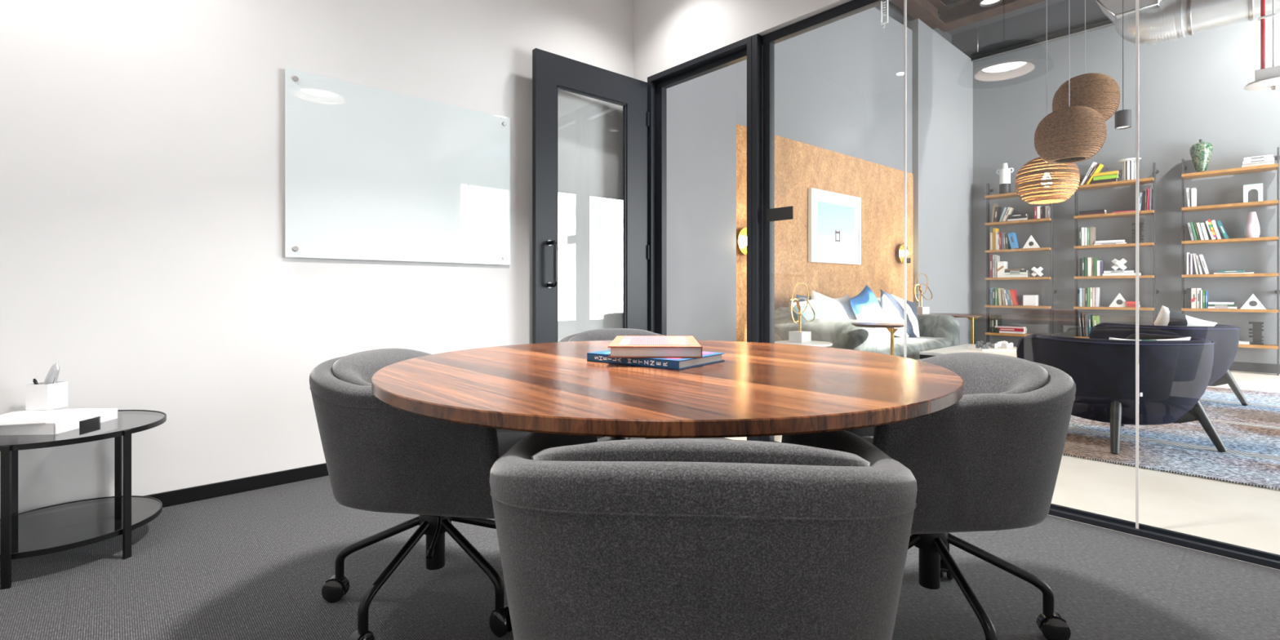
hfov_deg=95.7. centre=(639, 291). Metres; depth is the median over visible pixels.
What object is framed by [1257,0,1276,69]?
pipe
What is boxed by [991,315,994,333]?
book
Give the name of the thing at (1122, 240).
book
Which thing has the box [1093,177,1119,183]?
book
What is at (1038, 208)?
book
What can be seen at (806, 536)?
swivel chair
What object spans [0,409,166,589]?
side table
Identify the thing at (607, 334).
chair back
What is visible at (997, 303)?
book
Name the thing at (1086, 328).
book
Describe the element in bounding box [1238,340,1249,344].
book
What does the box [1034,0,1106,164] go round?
pendant
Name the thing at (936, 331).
sofa
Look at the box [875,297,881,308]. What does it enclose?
cushion
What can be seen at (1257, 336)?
sculpture
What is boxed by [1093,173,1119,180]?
book
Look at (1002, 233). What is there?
book
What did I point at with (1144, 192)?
book
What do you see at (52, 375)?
tissue
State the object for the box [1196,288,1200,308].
book
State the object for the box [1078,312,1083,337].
book
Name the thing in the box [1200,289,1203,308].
book
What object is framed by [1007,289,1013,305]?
book
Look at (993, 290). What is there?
book
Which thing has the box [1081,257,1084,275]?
book
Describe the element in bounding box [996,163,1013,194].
vase
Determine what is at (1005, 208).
book
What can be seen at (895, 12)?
beam
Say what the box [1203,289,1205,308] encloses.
book
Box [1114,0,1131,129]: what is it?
pendant lamp
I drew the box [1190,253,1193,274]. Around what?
book
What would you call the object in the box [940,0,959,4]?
ceiling
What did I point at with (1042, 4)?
ceiling strip
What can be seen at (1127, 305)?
book
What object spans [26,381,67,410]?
box
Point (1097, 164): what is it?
book
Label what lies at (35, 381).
pen
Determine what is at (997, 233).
book
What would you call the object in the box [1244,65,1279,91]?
pendant lamp
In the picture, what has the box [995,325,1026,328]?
book
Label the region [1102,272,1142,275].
book
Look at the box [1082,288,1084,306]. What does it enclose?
book
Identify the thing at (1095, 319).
book
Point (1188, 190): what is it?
book
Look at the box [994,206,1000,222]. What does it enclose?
book
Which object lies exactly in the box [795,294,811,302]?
cushion
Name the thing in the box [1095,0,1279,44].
air duct
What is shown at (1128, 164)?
striped vase
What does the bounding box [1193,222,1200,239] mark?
book
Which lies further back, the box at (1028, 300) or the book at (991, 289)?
the book at (991, 289)
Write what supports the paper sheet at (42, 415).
on the paper sheet at (63, 416)
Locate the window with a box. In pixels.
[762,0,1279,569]
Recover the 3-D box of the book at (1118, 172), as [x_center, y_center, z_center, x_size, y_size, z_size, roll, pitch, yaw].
[6.029,-1.512,7.486,0.185,0.040,0.253,0,0,-42]
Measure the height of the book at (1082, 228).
0.242 m
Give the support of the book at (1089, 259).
on the bookcase at (1152, 180)
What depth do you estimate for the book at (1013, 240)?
8.20 m
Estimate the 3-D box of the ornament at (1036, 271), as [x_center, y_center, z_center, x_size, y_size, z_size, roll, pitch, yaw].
[5.493,-0.272,8.018,0.138,0.144,0.160,0,0,36]
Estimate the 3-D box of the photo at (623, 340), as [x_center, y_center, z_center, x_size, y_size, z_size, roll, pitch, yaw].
[0.038,0.126,1.497,0.170,0.001,0.255,0,0,2]
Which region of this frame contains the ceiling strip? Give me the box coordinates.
[937,0,1066,35]
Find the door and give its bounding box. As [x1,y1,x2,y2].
[532,33,764,441]
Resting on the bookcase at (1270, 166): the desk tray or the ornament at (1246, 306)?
the ornament at (1246, 306)
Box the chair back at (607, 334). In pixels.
[568,328,660,342]
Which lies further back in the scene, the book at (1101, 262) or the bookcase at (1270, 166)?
the book at (1101, 262)
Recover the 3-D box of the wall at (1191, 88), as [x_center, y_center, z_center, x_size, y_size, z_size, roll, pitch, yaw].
[7.061,-1.557,6.668,0.120,4.950,7.550,0,0,-42]
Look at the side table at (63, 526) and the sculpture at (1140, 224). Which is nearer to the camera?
the side table at (63, 526)
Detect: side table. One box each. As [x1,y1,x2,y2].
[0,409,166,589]
[774,340,832,346]
[851,322,903,355]
[928,313,982,344]
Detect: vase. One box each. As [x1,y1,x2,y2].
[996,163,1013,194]
[1117,157,1141,180]
[1189,138,1213,172]
[1244,211,1260,238]
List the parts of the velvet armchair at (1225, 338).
frame, leg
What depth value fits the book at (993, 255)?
8.37 m
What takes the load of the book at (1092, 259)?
on the bookcase at (1152, 180)
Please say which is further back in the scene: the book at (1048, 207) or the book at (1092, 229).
the book at (1048, 207)
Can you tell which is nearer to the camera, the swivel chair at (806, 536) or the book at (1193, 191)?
the swivel chair at (806, 536)
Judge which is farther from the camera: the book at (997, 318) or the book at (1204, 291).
the book at (997, 318)
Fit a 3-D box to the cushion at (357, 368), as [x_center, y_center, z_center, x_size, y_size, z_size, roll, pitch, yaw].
[-0.723,0.319,1.759,0.247,0.278,0.482,0,0,14]
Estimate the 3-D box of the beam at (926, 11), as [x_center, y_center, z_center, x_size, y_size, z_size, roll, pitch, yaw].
[2.105,-3.822,6.233,5.533,0.280,0.220,0,0,-42]
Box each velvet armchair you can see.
[1016,333,1226,454]
[1088,322,1248,405]
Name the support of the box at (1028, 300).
on the bookcase at (988, 197)
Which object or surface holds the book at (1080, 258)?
on the bookcase at (1152, 180)
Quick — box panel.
[736,124,913,342]
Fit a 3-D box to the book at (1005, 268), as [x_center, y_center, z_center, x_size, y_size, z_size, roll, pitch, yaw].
[5.333,-0.313,8.240,0.174,0.020,0.207,0,0,-42]
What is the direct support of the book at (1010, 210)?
on the bookcase at (988, 197)
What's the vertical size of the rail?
0.519 m
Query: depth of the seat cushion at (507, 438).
1.74 m
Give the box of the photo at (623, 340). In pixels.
[618,336,690,345]
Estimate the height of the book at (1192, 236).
0.216 m
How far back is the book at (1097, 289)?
7.50 m
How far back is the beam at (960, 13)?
7.88 m
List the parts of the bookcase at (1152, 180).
shelf, shelf, shelf, shelf, shelf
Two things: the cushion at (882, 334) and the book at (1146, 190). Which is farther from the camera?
the book at (1146, 190)
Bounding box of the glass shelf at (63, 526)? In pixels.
[11,496,160,553]
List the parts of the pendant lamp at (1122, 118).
lamp shade, cord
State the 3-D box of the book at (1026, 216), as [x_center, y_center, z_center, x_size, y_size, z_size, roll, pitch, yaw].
[5.377,-1.040,8.213,0.189,0.028,0.228,0,0,-42]
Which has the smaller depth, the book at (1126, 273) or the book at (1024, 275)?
the book at (1126, 273)
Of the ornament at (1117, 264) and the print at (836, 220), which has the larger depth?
the ornament at (1117, 264)
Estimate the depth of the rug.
3.46 m
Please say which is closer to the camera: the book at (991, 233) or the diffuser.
the diffuser
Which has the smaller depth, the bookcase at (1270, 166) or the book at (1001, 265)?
the bookcase at (1270, 166)
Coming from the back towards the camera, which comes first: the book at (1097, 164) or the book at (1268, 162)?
the book at (1097, 164)
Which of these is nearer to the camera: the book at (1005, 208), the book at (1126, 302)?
the book at (1126, 302)
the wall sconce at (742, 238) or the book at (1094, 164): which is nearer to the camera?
the wall sconce at (742, 238)
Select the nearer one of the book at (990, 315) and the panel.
the panel
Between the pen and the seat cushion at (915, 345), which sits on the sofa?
the seat cushion at (915, 345)
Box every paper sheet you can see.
[0,408,85,423]
[0,408,90,425]
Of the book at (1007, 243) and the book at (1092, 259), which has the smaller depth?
the book at (1092, 259)
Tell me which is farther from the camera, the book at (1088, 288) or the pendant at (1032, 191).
the book at (1088, 288)
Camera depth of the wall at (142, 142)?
2.67 m
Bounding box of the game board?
[967,346,1016,351]
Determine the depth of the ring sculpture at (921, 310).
6.71 m
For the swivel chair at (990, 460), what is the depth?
1.35 m
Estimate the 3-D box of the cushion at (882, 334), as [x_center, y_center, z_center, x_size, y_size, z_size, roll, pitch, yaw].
[2.136,0.372,5.354,0.264,0.228,0.474,0,0,38]
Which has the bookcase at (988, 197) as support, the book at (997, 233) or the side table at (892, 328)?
the book at (997, 233)
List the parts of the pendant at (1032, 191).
cord, lamp shade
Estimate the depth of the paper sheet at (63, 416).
1.96 m
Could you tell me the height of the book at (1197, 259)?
0.228 m
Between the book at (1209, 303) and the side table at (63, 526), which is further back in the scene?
the book at (1209, 303)
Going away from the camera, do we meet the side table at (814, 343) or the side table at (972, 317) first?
the side table at (814, 343)
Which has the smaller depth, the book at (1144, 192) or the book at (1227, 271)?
the book at (1227, 271)
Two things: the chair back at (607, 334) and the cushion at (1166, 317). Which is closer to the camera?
the chair back at (607, 334)
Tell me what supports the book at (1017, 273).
on the book at (1024, 275)
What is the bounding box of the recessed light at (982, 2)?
[979,0,1002,6]
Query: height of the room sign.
0.076 m
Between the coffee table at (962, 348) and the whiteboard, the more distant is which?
the coffee table at (962, 348)
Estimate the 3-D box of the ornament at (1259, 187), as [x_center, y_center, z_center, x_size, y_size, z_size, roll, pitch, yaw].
[6.875,-1.099,6.501,0.060,0.208,0.150,0,0,-42]
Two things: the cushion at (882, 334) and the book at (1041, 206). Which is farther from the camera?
the book at (1041, 206)
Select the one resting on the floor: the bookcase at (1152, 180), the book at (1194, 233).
the bookcase at (1152, 180)
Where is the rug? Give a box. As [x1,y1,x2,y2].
[1062,386,1279,490]
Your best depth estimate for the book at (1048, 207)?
7.87 m
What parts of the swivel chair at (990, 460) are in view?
leg, leg, leg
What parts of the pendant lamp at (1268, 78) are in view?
plate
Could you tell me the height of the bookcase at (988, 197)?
2.500 m
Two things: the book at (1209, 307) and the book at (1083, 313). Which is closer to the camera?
the book at (1209, 307)
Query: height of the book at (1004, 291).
0.225 m
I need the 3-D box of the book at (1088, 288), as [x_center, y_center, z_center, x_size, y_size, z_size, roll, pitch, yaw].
[5.891,0.072,7.595,0.130,0.251,0.024,0,0,-42]
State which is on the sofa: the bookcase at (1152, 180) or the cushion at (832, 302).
the cushion at (832, 302)
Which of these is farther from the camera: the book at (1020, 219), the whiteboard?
the book at (1020, 219)
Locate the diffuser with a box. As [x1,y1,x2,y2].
[980,0,999,4]
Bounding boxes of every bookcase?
[984,175,1057,342]
[1073,162,1159,337]
[1181,146,1279,375]
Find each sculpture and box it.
[788,283,815,342]
[913,273,932,314]
[1131,222,1143,243]
[1248,321,1263,345]
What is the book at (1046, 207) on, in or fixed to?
on the bookcase at (988, 197)
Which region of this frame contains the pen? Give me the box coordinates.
[32,378,38,384]
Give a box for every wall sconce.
[737,226,746,255]
[897,243,910,263]
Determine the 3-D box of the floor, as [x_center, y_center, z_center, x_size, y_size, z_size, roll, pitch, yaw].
[3.205,0.948,3.190,10.465,0.060,7.600,0,0,-42]
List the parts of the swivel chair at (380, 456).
leg, leg, lever, leg, leg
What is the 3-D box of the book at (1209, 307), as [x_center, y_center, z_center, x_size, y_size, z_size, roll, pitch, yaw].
[6.729,0.184,6.697,0.172,0.026,0.235,0,0,-42]
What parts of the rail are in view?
hanger rod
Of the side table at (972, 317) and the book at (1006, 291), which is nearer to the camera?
the side table at (972, 317)
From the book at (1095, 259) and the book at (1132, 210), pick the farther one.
the book at (1095, 259)
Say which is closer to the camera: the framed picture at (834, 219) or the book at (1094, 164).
the framed picture at (834, 219)
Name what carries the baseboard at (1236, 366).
attached to the wall at (1191, 88)
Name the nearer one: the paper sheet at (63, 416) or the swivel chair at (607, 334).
the paper sheet at (63, 416)
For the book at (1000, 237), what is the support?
on the bookcase at (988, 197)
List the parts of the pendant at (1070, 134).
cord, lamp shade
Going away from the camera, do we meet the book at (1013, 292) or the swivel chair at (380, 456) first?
the swivel chair at (380, 456)
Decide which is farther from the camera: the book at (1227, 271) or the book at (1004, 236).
the book at (1004, 236)
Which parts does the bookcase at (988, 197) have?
shelf, shelf, shelf, shelf, shelf, shelf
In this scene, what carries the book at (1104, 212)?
on the bookcase at (1152, 180)
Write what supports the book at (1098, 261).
on the bookcase at (1152, 180)
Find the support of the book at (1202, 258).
on the bookcase at (1270, 166)
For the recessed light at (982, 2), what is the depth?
3.53 m
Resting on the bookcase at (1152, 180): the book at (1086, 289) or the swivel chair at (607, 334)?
the book at (1086, 289)
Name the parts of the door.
handle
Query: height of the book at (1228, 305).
0.023 m
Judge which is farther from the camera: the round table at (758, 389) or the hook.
the hook
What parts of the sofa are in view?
backrest, arm, arm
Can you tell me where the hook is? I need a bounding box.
[880,0,888,28]
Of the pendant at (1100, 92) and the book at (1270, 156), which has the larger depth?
the book at (1270, 156)
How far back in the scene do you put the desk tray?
1.97 m
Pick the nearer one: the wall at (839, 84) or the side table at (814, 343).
the side table at (814, 343)
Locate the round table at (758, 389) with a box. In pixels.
[371,340,963,439]
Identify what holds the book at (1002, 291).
on the bookcase at (988, 197)
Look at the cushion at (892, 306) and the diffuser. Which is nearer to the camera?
the diffuser
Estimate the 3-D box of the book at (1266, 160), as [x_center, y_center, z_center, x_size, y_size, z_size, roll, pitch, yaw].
[6.916,-1.446,6.483,0.164,0.035,0.240,0,0,-42]
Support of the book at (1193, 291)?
on the bookcase at (1270, 166)
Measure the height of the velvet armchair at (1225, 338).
0.640 m
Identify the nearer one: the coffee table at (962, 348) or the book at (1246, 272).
the coffee table at (962, 348)
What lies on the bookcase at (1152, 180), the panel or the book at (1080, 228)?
the book at (1080, 228)
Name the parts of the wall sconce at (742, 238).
bulb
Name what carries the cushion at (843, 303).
on the sofa
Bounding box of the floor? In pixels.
[0,370,1279,639]
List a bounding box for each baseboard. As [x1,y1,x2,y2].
[142,462,328,507]
[1228,361,1279,373]
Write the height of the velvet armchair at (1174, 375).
0.640 m
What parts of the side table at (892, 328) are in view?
leg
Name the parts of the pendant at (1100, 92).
cord, lamp shade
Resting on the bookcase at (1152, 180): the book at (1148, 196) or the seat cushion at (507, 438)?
the book at (1148, 196)
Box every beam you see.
[889,0,945,29]
[937,0,1046,31]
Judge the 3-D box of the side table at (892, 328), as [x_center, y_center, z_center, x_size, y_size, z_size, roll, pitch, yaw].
[1.844,0.577,4.477,0.400,0.657,0.400,0,0,-42]
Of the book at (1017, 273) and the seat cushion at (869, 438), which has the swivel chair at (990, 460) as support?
the seat cushion at (869, 438)
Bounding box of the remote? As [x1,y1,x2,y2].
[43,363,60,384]
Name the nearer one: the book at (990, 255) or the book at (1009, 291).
the book at (1009, 291)
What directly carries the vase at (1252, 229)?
on the bookcase at (1270, 166)
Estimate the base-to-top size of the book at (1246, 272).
0.017 m
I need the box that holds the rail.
[970,17,1113,62]
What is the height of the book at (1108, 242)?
0.024 m
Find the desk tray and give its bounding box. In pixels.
[0,408,117,435]
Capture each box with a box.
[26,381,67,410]
[1022,294,1039,306]
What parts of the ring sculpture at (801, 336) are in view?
stem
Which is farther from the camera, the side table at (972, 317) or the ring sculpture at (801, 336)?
the side table at (972, 317)
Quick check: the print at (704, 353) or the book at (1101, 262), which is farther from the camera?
the book at (1101, 262)
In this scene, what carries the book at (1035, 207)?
on the bookcase at (988, 197)
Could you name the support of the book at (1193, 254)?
on the bookcase at (1270, 166)
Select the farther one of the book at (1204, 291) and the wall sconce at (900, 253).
the wall sconce at (900, 253)
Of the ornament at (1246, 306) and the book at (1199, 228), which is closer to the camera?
the ornament at (1246, 306)
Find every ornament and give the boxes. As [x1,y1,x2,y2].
[1022,235,1039,248]
[1031,266,1043,276]
[1108,293,1126,306]
[1111,257,1126,270]
[1240,293,1266,309]
[1243,182,1262,202]
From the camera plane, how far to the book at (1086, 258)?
7.57 m
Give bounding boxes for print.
[604,351,714,359]
[817,200,854,253]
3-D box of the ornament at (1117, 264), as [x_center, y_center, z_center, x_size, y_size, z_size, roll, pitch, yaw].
[6.087,-0.344,7.366,0.150,0.157,0.174,0,0,42]
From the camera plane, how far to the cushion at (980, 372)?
1.59 m
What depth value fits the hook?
2.95 m
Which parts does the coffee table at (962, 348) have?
frame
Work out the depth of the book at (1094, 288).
7.51 m
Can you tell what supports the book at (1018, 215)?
on the book at (1026, 216)
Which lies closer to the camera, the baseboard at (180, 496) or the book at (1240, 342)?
the baseboard at (180, 496)
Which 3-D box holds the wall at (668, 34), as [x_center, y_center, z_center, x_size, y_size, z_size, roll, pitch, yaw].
[1.299,-1.891,2.906,0.140,0.702,3.848,0,0,-42]
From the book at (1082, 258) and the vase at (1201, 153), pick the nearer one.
the vase at (1201, 153)
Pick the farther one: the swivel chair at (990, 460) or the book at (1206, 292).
the book at (1206, 292)
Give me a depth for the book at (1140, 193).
7.18 m
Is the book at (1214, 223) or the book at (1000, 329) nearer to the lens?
the book at (1214, 223)
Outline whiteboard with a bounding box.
[284,67,510,265]
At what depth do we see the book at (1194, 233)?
6.82 m
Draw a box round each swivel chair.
[309,348,532,639]
[489,430,917,639]
[558,328,666,441]
[781,351,1075,639]
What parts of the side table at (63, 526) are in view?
leg, leg, glass, leg, leg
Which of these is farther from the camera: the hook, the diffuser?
the diffuser
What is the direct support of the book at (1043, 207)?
on the bookcase at (988, 197)
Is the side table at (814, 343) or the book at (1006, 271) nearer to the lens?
the side table at (814, 343)
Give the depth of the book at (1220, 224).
6.64 m
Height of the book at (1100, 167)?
0.258 m
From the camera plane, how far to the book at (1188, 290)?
6.85 m
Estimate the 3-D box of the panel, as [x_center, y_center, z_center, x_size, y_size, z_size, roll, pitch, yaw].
[2.151,-0.302,6.342,3.597,2.440,0.012,0,0,-40]
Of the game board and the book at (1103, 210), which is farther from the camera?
the book at (1103, 210)
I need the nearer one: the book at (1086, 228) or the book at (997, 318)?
the book at (1086, 228)
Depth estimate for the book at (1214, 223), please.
6.67 m
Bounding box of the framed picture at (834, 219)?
[808,187,861,264]
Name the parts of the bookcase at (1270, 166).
shelf, shelf, shelf, shelf, shelf, shelf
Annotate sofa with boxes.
[774,306,959,359]
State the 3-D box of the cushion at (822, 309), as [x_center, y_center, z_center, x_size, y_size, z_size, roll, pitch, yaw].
[1.615,0.255,5.313,0.506,0.441,0.243,0,0,-33]
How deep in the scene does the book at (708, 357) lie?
1.36 m
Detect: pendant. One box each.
[1014,0,1079,204]
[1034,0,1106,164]
[1052,0,1119,120]
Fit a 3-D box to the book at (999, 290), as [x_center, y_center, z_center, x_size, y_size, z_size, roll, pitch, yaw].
[5.213,0.074,8.361,0.172,0.245,0.046,0,0,-42]
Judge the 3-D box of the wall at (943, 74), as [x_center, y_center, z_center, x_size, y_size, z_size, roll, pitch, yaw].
[4.203,-1.297,8.238,1.990,4.430,0.320,0,0,-42]
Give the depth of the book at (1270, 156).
6.43 m
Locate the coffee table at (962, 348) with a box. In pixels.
[919,343,1017,359]
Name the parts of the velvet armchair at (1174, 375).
leg, frame, leg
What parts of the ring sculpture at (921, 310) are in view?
stem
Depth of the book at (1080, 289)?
7.61 m
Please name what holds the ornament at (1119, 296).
on the bookcase at (1152, 180)
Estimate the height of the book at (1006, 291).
0.226 m
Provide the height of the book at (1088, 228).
0.237 m
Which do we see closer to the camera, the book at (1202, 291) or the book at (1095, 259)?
the book at (1202, 291)
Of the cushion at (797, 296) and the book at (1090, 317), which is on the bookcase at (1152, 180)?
the book at (1090, 317)
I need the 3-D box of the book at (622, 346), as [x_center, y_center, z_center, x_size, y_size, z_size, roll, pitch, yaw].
[0.039,0.139,1.492,0.218,0.027,0.315,0,0,2]
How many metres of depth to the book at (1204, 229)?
6.75 m
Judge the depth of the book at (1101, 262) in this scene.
7.45 m
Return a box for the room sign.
[766,205,792,222]
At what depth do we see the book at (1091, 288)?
7.53 m
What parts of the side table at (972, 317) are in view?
leg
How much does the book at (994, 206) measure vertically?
0.273 m
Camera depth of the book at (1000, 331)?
8.20 m
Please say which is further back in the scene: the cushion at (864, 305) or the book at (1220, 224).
the book at (1220, 224)
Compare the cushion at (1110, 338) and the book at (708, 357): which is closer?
the book at (708, 357)
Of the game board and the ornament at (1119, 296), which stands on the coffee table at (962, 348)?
the game board
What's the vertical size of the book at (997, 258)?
0.318 m
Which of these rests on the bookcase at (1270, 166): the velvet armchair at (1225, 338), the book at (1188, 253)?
the book at (1188, 253)
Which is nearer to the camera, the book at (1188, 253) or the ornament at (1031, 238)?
the book at (1188, 253)
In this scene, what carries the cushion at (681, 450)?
on the swivel chair at (806, 536)
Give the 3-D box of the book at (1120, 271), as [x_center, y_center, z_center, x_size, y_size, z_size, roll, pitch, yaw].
[6.098,-0.249,7.381,0.160,0.032,0.283,0,0,-42]
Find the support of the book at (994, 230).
on the bookcase at (988, 197)
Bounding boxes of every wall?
[0,0,736,513]
[633,0,852,79]
[736,7,912,173]
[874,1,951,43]
[902,18,973,345]
[951,0,1279,364]
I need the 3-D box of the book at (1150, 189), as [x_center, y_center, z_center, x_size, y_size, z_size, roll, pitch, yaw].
[6.309,-1.130,7.157,0.152,0.270,0.014,0,1,-42]
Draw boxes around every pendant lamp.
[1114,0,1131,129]
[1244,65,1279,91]
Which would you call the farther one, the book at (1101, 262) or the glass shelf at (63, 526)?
the book at (1101, 262)
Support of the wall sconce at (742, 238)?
attached to the panel
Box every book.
[586,350,724,369]
[608,335,702,358]
[989,254,992,277]
[990,232,992,249]
[990,288,995,305]
[990,315,991,332]
[991,204,998,222]
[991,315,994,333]
[992,227,999,249]
[992,254,995,277]
[992,288,995,305]
[993,327,1027,331]
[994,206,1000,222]
[994,255,999,277]
[994,314,1001,333]
[995,231,999,249]
[995,288,999,305]
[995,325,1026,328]
[996,261,1007,277]
[997,233,999,249]
[997,288,1004,305]
[999,207,1007,222]
[999,231,1001,249]
[999,330,1026,333]
[1000,232,1003,249]
[1001,289,1005,305]
[1002,206,1013,221]
[1003,232,1006,249]
[1003,289,1008,305]
[1004,233,1011,248]
[1004,268,1025,270]
[1004,270,1029,272]
[1004,271,1030,275]
[1004,274,1029,277]
[1005,289,1011,305]
[1007,217,1030,221]
[1007,232,1020,248]
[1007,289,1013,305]
[1008,213,1028,217]
[1008,215,1030,219]
[1009,289,1020,305]
[1034,206,1036,218]
[1036,206,1040,218]
[1040,206,1042,218]
[1042,205,1044,218]
[1044,206,1047,217]
[1047,206,1049,217]
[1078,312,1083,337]
[1079,208,1106,213]
[1079,227,1081,245]
[1079,288,1082,306]
[1080,161,1097,185]
[1080,211,1106,215]
[1080,257,1081,275]
[1081,226,1084,245]
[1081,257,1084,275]
[1081,311,1086,337]
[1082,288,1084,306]
[1084,163,1099,184]
[1084,227,1087,245]
[1084,257,1087,275]
[1084,288,1087,306]
[1084,314,1088,337]
[1085,164,1103,184]
[1087,227,1089,245]
[1087,257,1093,275]
[1087,287,1089,306]
[1088,314,1093,333]
[1089,226,1096,245]
[1089,287,1093,306]
[1092,258,1093,275]
[1092,315,1100,326]
[1093,170,1120,176]
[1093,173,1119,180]
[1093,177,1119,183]
[1093,242,1128,244]
[1093,257,1098,275]
[1093,287,1095,306]
[1094,239,1125,243]
[1095,287,1099,306]
[1097,260,1102,275]
[1100,261,1103,275]
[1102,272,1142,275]
[1103,270,1133,273]
[1112,209,1135,213]
[1125,301,1139,304]
[1126,304,1140,307]
[1138,192,1142,210]
[1142,191,1145,210]
[1144,189,1147,210]
[1146,188,1149,209]
[1149,188,1152,209]
[1186,187,1191,207]
[1186,222,1195,240]
[1186,252,1190,274]
[1186,288,1191,308]
[1190,221,1198,239]
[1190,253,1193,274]
[1191,187,1196,206]
[1191,288,1196,308]
[1192,253,1199,274]
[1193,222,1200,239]
[1195,222,1204,239]
[1195,255,1203,274]
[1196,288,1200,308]
[1199,254,1209,274]
[1200,222,1209,239]
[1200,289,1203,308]
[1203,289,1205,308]
[1204,219,1217,239]
[1205,291,1208,308]
[1208,302,1234,304]
[1208,304,1235,306]
[1208,306,1237,309]
[1210,219,1222,239]
[1213,271,1253,274]
[1216,220,1229,239]
[1218,270,1244,272]
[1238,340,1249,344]
[1241,161,1274,167]
[1242,157,1274,164]
[1244,154,1273,160]
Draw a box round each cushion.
[332,348,431,386]
[496,428,531,456]
[531,438,870,466]
[791,298,835,322]
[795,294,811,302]
[811,289,842,319]
[832,294,857,319]
[849,284,885,322]
[861,435,873,444]
[864,318,890,344]
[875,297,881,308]
[876,335,953,359]
[880,289,919,337]
[918,351,1048,395]
[1109,337,1191,340]
[1152,305,1217,326]
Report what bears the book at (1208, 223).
on the bookcase at (1270, 166)

